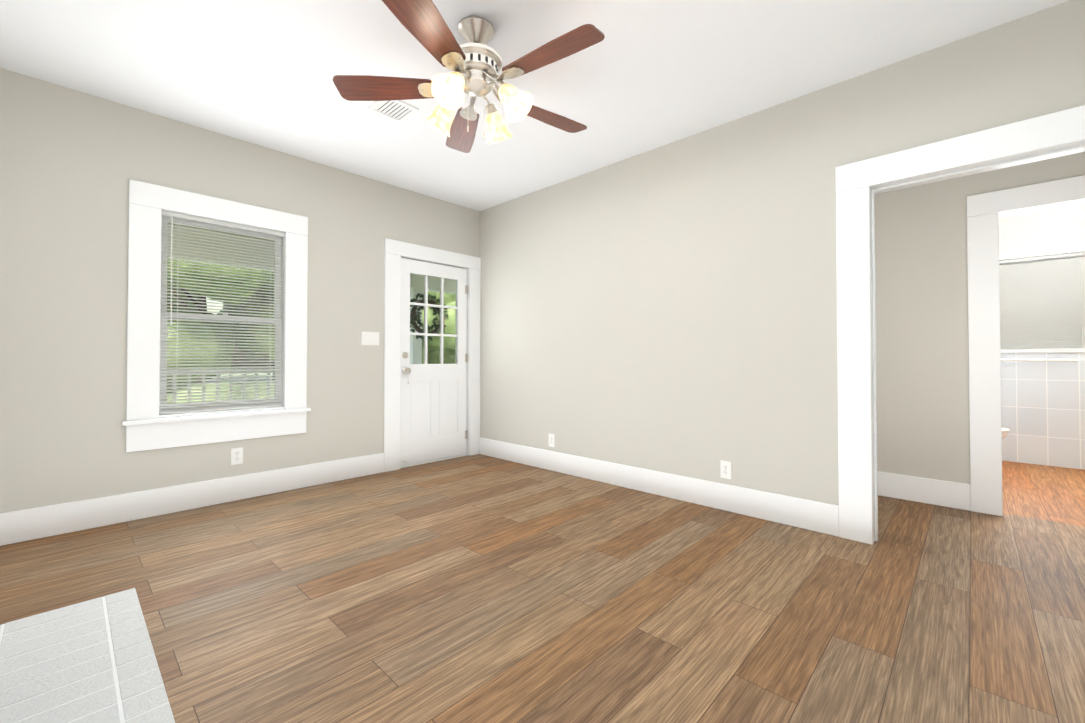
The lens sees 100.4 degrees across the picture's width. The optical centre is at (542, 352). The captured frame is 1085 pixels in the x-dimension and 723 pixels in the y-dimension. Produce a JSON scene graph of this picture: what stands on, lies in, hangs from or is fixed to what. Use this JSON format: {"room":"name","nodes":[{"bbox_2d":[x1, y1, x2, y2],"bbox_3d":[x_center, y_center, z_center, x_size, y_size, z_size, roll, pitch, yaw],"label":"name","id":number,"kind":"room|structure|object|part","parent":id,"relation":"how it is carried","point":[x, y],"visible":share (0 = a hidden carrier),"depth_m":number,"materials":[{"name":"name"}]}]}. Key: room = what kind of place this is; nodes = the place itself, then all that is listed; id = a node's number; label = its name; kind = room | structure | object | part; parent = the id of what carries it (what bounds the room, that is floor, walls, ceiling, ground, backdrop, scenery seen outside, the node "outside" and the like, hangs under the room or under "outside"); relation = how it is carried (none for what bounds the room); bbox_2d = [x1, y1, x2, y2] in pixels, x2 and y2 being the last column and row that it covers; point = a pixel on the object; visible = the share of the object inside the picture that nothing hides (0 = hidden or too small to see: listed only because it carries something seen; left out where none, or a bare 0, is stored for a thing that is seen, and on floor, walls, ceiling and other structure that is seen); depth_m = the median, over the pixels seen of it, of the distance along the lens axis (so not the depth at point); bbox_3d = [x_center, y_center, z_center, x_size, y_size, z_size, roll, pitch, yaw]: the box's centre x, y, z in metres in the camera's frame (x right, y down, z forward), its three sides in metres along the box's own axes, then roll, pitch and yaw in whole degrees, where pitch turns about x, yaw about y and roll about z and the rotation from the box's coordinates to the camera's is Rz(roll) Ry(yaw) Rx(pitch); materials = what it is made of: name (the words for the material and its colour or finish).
{"room":"empty living room","nodes":[
{"label":"empty living room","id":0,"kind":"room"},
{"bbox_2d":[0,68,479,512],"bbox_3d":[-1.950,-0.240,3.610,0.140,2.600,3.830,-1,-1,44],"label":"wall","id":1,"kind":"structure","parent":0,"point":[72,162],"depth_m":2.79,"materials":[{"name":"paint"}]},
{"bbox_2d":[0,453,383,545],"bbox_3d":[-2.266,0.966,3.146,0.020,0.175,2.465,-1,-1,44],"label":"baseboard","id":2,"kind":"structure","parent":1,"relation":"attached to","point":[18,526],"depth_m":2.95,"materials":[{"name":"paint"}]},
{"bbox_2d":[121,408,310,425],"bbox_3d":[-2.216,0.442,3.181,0.056,0.025,1.091,-1,-1,44],"label":"window sill","id":3,"kind":"structure","parent":1,"relation":"attached to","point":[176,419],"depth_m":3.09,"materials":[{"name":"paint"}]},
{"bbox_2d":[126,179,307,451],"bbox_3d":[-2.278,-0.228,3.249,0.163,1.705,1.049,-1,-1,44],"label":"window","id":4,"kind":"structure","parent":1,"relation":"in","point":[148,203],"depth_m":3.08,"materials":[{"name":"paint"}]},
{"bbox_3d":[-2.295,-0.260,3.265,0.073,1.336,0.731,-1,-1,44],"label":"window sash","id":5,"kind":"part","parent":4,"relation":"part of","materials":[{"name":"white wood"}]},
{"bbox_2d":[160,210,284,413],"bbox_3d":[-2.248,-0.262,3.221,0.054,1.334,0.727,-1,-1,44],"label":"window blind","id":6,"kind":"object","parent":4,"relation":"attached to","point":[172,215],"visible":0.9,"depth_m":3.19,"materials":[{"name":"white plastic"}]},
{"bbox_2d":[231,447,242,464],"bbox_3d":[-2.188,0.740,3.239,0.008,0.116,0.072,-1,-1,44],"label":"electrical outlet","id":7,"kind":"object","parent":1,"relation":"attached to","point":[236,455],"visible":1,"depth_m":3.24,"materials":[{"name":"white plastic"}]},
{"bbox_2d":[361,331,378,344],"bbox_3d":[-1.508,-0.125,3.965,0.009,0.118,0.162,-1,-1,44],"label":"switch plate","id":8,"kind":"object","parent":1,"relation":"attached to","point":[369,338],"visible":1,"depth_m":3.96,"materials":[{"name":"white plastic"}]},
{"bbox_2d":[384,238,480,471],"bbox_3d":[-1.093,0.024,4.492,0.163,2.095,1.084,-1,-1,44],"label":"door frame","id":9,"kind":"structure","parent":1,"relation":"attached to","point":[395,251],"depth_m":4.16,"materials":[{"name":"paint"}]},
{"bbox_2d":[400,258,467,465],"bbox_3d":[-1.045,0.084,4.462,0.116,1.935,0.776,-1,-1,44],"label":"door","id":10,"kind":"structure","parent":1,"relation":"in","point":[433,409],"depth_m":4.45,"materials":[{"name":"paint"}]},
{"bbox_2d":[410,293,448,340],"bbox_3d":[-1.166,-0.358,4.537,0.142,0.489,0.477,-1,-1,44],"label":"wreath","id":11,"kind":"object","parent":10,"relation":"hanging from","point":[415,317],"depth_m":4.49,"materials":[{"name":"green plant"}]},
{"bbox_2d":[0,0,1068,210],"bbox_3d":[1.276,-1.610,2.900,5.820,0.120,7.220,-1,-1,44],"label":"ceiling","id":12,"kind":"structure","parent":0,"point":[643,76],"depth_m":2.43,"materials":[{"name":"paint"}]},
{"bbox_2d":[367,100,418,122],"bbox_3d":[-0.948,-1.545,2.868,0.230,0.010,0.230,-1,-1,44],"label":"ceiling vent","id":13,"kind":"object","parent":12,"relation":"in","point":[398,111],"visible":0.88,"depth_m":2.87,"materials":[{"name":"white metal"}]},
{"bbox_2d":[333,0,604,152],"bbox_3d":[-0.284,-1.295,2.167,1.274,0.530,1.281,-1,-1,44],"label":"fan","id":14,"kind":"object","parent":12,"relation":"hanging from","point":[474,63],"visible":1,"depth_m":2.10,"materials":[{"name":"brown wood"}]},
{"bbox_2d":[0,454,1084,722],"bbox_3d":[1.276,1.110,2.863,5.820,0.120,7.220,-1,-1,44],"label":"floor","id":15,"kind":"structure","parent":0,"point":[478,588],"depth_m":1.88,"materials":[{"name":"brown wood"}]},
{"bbox_2d":[0,588,174,722],"bbox_3d":[-1.369,1.020,1.171,1.700,0.013,0.598,-1,-1,44],"label":"hearth","id":16,"kind":"object","parent":15,"relation":"on","point":[92,661],"visible":0.98,"depth_m":1.46,"materials":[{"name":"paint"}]},
{"bbox_2d":[1002,427,1009,438],"bbox_3d":[3.720,0.674,4.119,0.752,0.784,0.420,-1,-1,44],"label":"toilet","id":17,"kind":"object","parent":15,"relation":"on","point":[1005,431],"visible":0.06,"depth_m":3.84,"materials":[{"name":"ceramic"}]},
{"bbox_2d":[480,0,1084,505],"bbox_3d":[1.017,-0.244,3.335,4.540,2.600,0.140,-1,-1,44],"label":"wall","id":18,"kind":"structure","parent":0,"point":[670,308],"depth_m":3.07,"materials":[{"name":"paint"}]},
{"bbox_2d":[548,434,554,446],"bbox_3d":[0.082,0.797,4.108,0.072,0.116,0.008,-1,-1,44],"label":"electrical outlet","id":19,"kind":"object","parent":18,"relation":"attached to","point":[551,440],"visible":1,"depth_m":4.10,"materials":[{"name":"white plastic"}]},
{"bbox_2d":[479,437,838,536],"bbox_3d":[0.509,0.974,3.694,3.254,0.175,0.016,-1,-1,44],"label":"baseboard","id":20,"kind":"structure","parent":18,"relation":"attached to","point":[821,517],"depth_m":3.20,"materials":[{"name":"paint"}]},
{"bbox_2d":[720,460,731,478],"bbox_3d":[1.225,0.782,3.021,0.072,0.116,0.008,-1,-1,44],"label":"electrical outlet","id":21,"kind":"object","parent":18,"relation":"attached to","point":[725,470],"visible":1,"depth_m":3.02,"materials":[{"name":"white plastic"}]},
{"bbox_2d":[835,105,1084,544],"bbox_3d":[2.144,-0.014,2.258,1.114,2.110,0.183,-1,-1,44],"label":"door frame","id":22,"kind":"structure","parent":18,"relation":"attached to","point":[860,184],"depth_m":2.49,"materials":[{"name":"paint"}]},
{"bbox_2d":[875,152,1084,483],"bbox_3d":[2.854,-0.247,3.134,3.880,2.600,0.140,-1,-1,44],"label":"wall","id":23,"kind":"structure","parent":0,"point":[922,363],"depth_m":3.17,"materials":[{"name":"paint"}]},
{"bbox_2d":[878,472,970,510],"bbox_3d":[2.172,0.973,3.655,1.871,0.175,0.020,-1,-1,44],"label":"baseboard","id":24,"kind":"structure","parent":23,"relation":"attached to","point":[950,494],"depth_m":3.16,"materials":[{"name":"paint"}]},
{"bbox_2d":[967,175,1084,515],"bbox_3d":[3.281,-0.003,2.708,1.059,2.100,0.163,-1,-1,44],"label":"door frame","id":25,"kind":"structure","parent":23,"relation":"attached to","point":[985,211],"depth_m":2.95,"materials":[{"name":"paint"}]},
{"bbox_2d":[999,205,1084,260],"bbox_3d":[4.907,-0.231,4.314,2.250,2.600,0.140,-1,-1,44],"label":"wall","id":26,"kind":"structure","parent":0,"point":[1065,226],"depth_m":4.33,"materials":[{"name":"paint"}]},
{"bbox_2d":[999,243,1084,352],"bbox_3d":[4.723,-0.499,4.451,1.120,1.000,0.140,-1,-1,44],"label":"window","id":27,"kind":"structure","parent":26,"relation":"in","point":[1044,251],"depth_m":4.33,"materials":[{"name":"paint"}]},
{"bbox_2d":[999,252,1084,349],"bbox_3d":[4.716,-0.479,4.443,0.992,0.896,0.040,-1,-1,44],"label":"wall","id":28,"kind":"structure","parent":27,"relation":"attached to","point":[1050,294],"depth_m":4.35,"materials":[{"name":"beige paint"}]},
{"bbox_2d":[1001,352,1084,468],"bbox_3d":[4.855,0.526,4.248,2.250,1.085,0.012,-1,-1,44],"label":"wall tile","id":29,"kind":"structure","parent":26,"relation":"attached to","point":[1043,411],"depth_m":4.30,"materials":[{"name":"white tile"}]},
{"bbox_2d":[1001,358,1076,361],"bbox_3d":[4.650,0.070,4.395,0.718,0.040,0.066,-1,-1,44],"label":"towel rail","id":30,"kind":"object","parent":29,"relation":"attached to","point":[1073,359],"visible":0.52,"depth_m":4.28,"materials":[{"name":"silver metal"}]},
{"label":"outside","id":31,"kind":"structure","parent":0,"visible":0},
{"bbox_2d":[207,373,272,383],"bbox_3d":[0.167,1.559,-0.877,120.000,0.120,120.000,-1,-1,44],"label":"ground","id":32,"kind":"structure","parent":31,"point":[241,377],"depth_m":36.84,"materials":[{"name":"green plant"}]},
{"bbox_2d":[167,288,197,308],"bbox_3d":[-24.296,-5.591,23.147,12.610,14.840,13.847,-1,-1,44],"label":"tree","id":33,"kind":"object","parent":32,"relation":"on","point":[181,298],"depth_m":24.25,"materials":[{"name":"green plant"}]},
{"bbox_2d":[166,381,273,402],"bbox_3d":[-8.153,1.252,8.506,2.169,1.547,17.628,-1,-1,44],"label":"bush","id":34,"kind":"object","parent":32,"relation":"on","point":[221,393],"depth_m":9.09,"materials":[{"name":"green plant"}]},
{"bbox_2d":[167,259,274,392],"bbox_3d":[-14.281,-4.161,21.090,11.026,12.387,8.825,-1,-1,44],"label":"tree","id":35,"kind":"object","parent":32,"relation":"on","point":[214,314],"depth_m":18.00,"materials":[{"name":"green plant"}]},
{"bbox_2d":[217,293,273,379],"bbox_3d":[-17.745,-5.716,30.939,13.960,15.303,10.478,-1,-1,44],"label":"tree","id":36,"kind":"object","parent":32,"relation":"on","point":[247,316],"depth_m":29.84,"materials":[{"name":"green plant"}]},
{"bbox_2d":[422,291,435,362],"bbox_3d":[-9.307,-3.541,24.915,7.488,10.794,8.165,-1,-1,44],"label":"tree","id":37,"kind":"object","parent":32,"relation":"on","point":[432,293],"depth_m":23.98,"materials":[{"name":"green plant"}]},
{"bbox_2d":[422,292,455,363],"bbox_3d":[-4.292,-2.520,27.281,7.416,8.824,9.294,-1,-1,44],"label":"tree","id":38,"kind":"object","parent":32,"relation":"on","point":[433,355],"depth_m":23.57,"materials":[{"name":"green plant"}]},
{"bbox_3d":[-2.834,1.161,4.397,2.250,0.140,7.500,-1,-1,44],"label":"floor","id":39,"kind":"structure","parent":31,"visible":0},
{"bbox_2d":[410,287,423,363],"bbox_3d":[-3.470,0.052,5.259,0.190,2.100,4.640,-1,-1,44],"label":"porch column","id":40,"kind":"structure","parent":39,"relation":"on","point":[414,358],"depth_m":6.81,"materials":[{"name":"paint"}]},
{"bbox_2d":[167,368,273,402],"bbox_3d":[-2.980,0.599,5.768,0.060,0.820,5.725,-1,-1,44],"label":"porch railing","id":41,"kind":"object","parent":40,"relation":"attached to","point":[218,381],"depth_m":5.06,"materials":[{"name":"paint"}]},
{"bbox_2d":[167,224,455,294],"bbox_3d":[-3.591,-1.169,5.148,0.160,0.340,7.500,-1,-1,44],"label":"beam","id":42,"kind":"structure","parent":40,"relation":"on","point":[415,282],"depth_m":5.12,"materials":[{"name":"paint"}]},
{"bbox_2d":[169,223,273,240],"bbox_3d":[-2.834,-1.389,4.431,2.250,0.080,7.500,-1,-1,44],"label":"porch ceiling","id":43,"kind":"structure","parent":42,"relation":"on","point":[221,232],"depth_m":5.04,"materials":[{"name":"paint"}]}
]}

